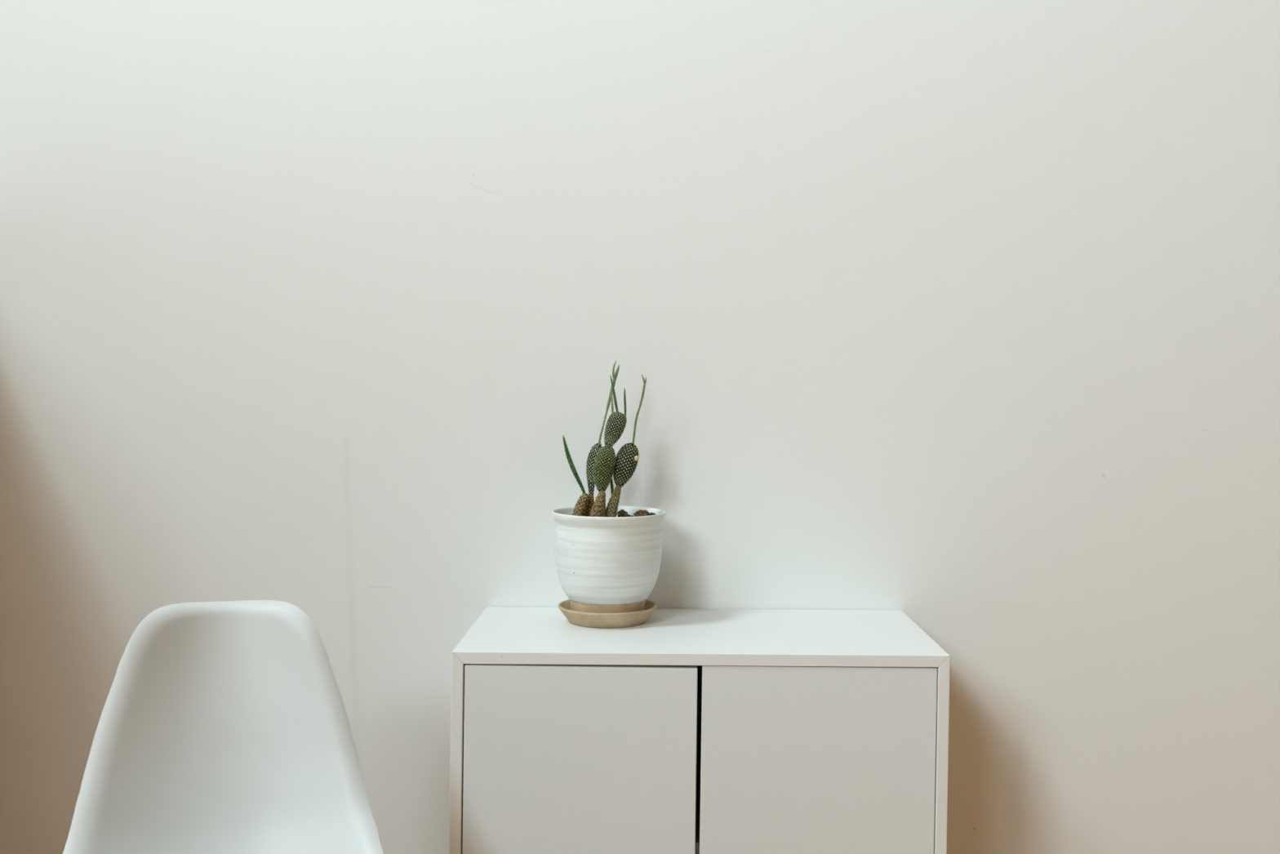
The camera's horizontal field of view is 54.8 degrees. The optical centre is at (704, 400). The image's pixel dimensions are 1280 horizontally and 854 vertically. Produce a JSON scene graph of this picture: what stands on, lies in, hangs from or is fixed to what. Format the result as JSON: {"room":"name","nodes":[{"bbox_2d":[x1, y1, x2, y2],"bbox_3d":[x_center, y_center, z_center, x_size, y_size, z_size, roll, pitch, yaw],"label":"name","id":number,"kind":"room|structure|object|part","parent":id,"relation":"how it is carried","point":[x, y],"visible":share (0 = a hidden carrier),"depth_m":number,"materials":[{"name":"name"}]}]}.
{"room":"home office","nodes":[
{"label":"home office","id":0,"kind":"room"},
{"bbox_2d":[0,0,1279,853],"bbox_3d":[0.288,-1.676,2.137,5.550,5.500,0.150,1,1,-2],"label":"wall","id":1,"kind":"structure","parent":0,"point":[961,317],"depth_m":2.07,"materials":[{"name":"white paint"}]},
{"bbox_3d":[0.338,1.168,-0.476,5.550,0.120,5.450,1,1,-2],"label":"floor","id":2,"kind":"structure","parent":0,"visible":0},
{"bbox_2d":[62,600,383,853],"bbox_3d":[-0.521,0.666,1.339,0.471,0.821,0.500,1,1,-22],"label":"shell chair","id":3,"kind":"object","parent":2,"relation":"on","point":[224,726],"visible":1,"depth_m":1.49,"materials":[{"name":"white plastic"}]},
{"bbox_2d":[448,606,950,853],"bbox_3d":[-0.014,0.713,1.905,0.700,0.720,0.350,1,1,-2],"label":"base cabinet","id":4,"kind":"object","parent":2,"relation":"on","point":[678,731],"visible":1,"depth_m":1.73,"materials":[{"name":"white laminate"}]},
{"bbox_3d":[-0.356,0.698,1.893,0.016,0.699,0.350,1,1,-2],"label":"panel","id":5,"kind":"part","parent":4,"relation":"part of","materials":[{"name":"white wood"}]},
{"bbox_3d":[-0.177,0.702,1.734,0.326,0.663,0.016,1,1,-2],"label":"door","id":6,"kind":"part","parent":4,"relation":"part of","materials":[{"name":"white wood"}]},
{"bbox_2d":[558,599,657,627],"bbox_3d":[-0.154,0.337,1.957,0.157,0.026,0.157,1,1,-2],"label":"saucer","id":7,"kind":"object","parent":4,"relation":"on","point":[593,620],"visible":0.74,"depth_m":1.90,"materials":[{"name":"beige ceramic"}]},
{"bbox_2d":[551,505,666,613],"bbox_3d":[-0.153,0.259,1.956,0.180,0.167,0.180,0,1,-30],"label":"plant pot","id":8,"kind":"object","parent":7,"relation":"on","point":[604,564],"visible":0.98,"depth_m":1.89,"materials":[{"name":"white ceramic"}]},
{"bbox_3d":[-0.152,0.191,1.955,0.159,0.012,0.159,1,1,-2],"label":"potting soil","id":9,"kind":"object","parent":8,"relation":"in","visible":0},
{"bbox_2d":[562,360,646,516],"bbox_3d":[-0.159,0.067,1.947,0.131,0.264,0.055,1,1,-4],"label":"cactus","id":10,"kind":"object","parent":9,"relation":"on","point":[602,463],"visible":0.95,"depth_m":1.94,"materials":[{"name":"green plant"}]},
{"bbox_3d":[-0.198,0.172,1.949,0.030,0.052,0.020,1,1,-2],"label":"stem","id":11,"kind":"part","parent":10,"relation":"part of","materials":[{"name":"brown plant"}]},
{"bbox_3d":[-0.186,0.173,1.966,0.019,0.049,0.017,0,1,-28],"label":"stem","id":12,"kind":"part","parent":10,"relation":"part of","materials":[{"name":"brown plant"}]},
{"bbox_3d":[-0.168,0.168,1.932,0.028,0.054,0.024,1,1,-2],"label":"stem","id":13,"kind":"part","parent":10,"relation":"part of","materials":[{"name":"brown plant"}]},
{"bbox_3d":[-0.148,0.166,1.945,0.032,0.065,0.020,1,1,-2],"label":"stem","id":14,"kind":"part","parent":10,"relation":"part of","materials":[{"name":"brown plant"}]},
{"bbox_2d":[617,509,627,516],"bbox_3d":[-0.131,0.181,1.967,0.017,0.015,0.018,1,1,-2],"label":"clod","id":15,"kind":"object","parent":9,"relation":"on","point":[621,513],"visible":0.85,"depth_m":1.96,"materials":[{"name":"brown soil"}]},
{"bbox_2d":[633,510,650,516],"bbox_3d":[-0.100,0.182,1.968,0.026,0.013,0.019,1,1,18],"label":"clod","id":16,"kind":"object","parent":9,"relation":"on","point":[639,513],"visible":0.7,"depth_m":1.96,"materials":[{"name":"brown soil"}]},
{"bbox_3d":[-0.020,0.700,2.076,0.666,0.666,0.005,1,1,-2],"label":"panel","id":17,"kind":"part","parent":4,"relation":"part of","materials":[{"name":"white wood"}]},
{"bbox_3d":[-0.009,0.361,1.901,0.699,0.016,0.350,1,1,-2],"label":"panel","id":18,"kind":"part","parent":4,"relation":"part of","materials":[{"name":"white wood"}]},
{"bbox_3d":[0.158,0.707,1.746,0.332,0.664,0.016,1,1,-2],"label":"door","id":19,"kind":"part","parent":4,"relation":"part of","materials":[{"name":"white wood"}]},
{"bbox_3d":[0.327,0.708,1.917,0.016,0.699,0.350,1,1,-2],"label":"panel","id":20,"kind":"part","parent":4,"relation":"part of","materials":[{"name":"white wood"}]}
]}

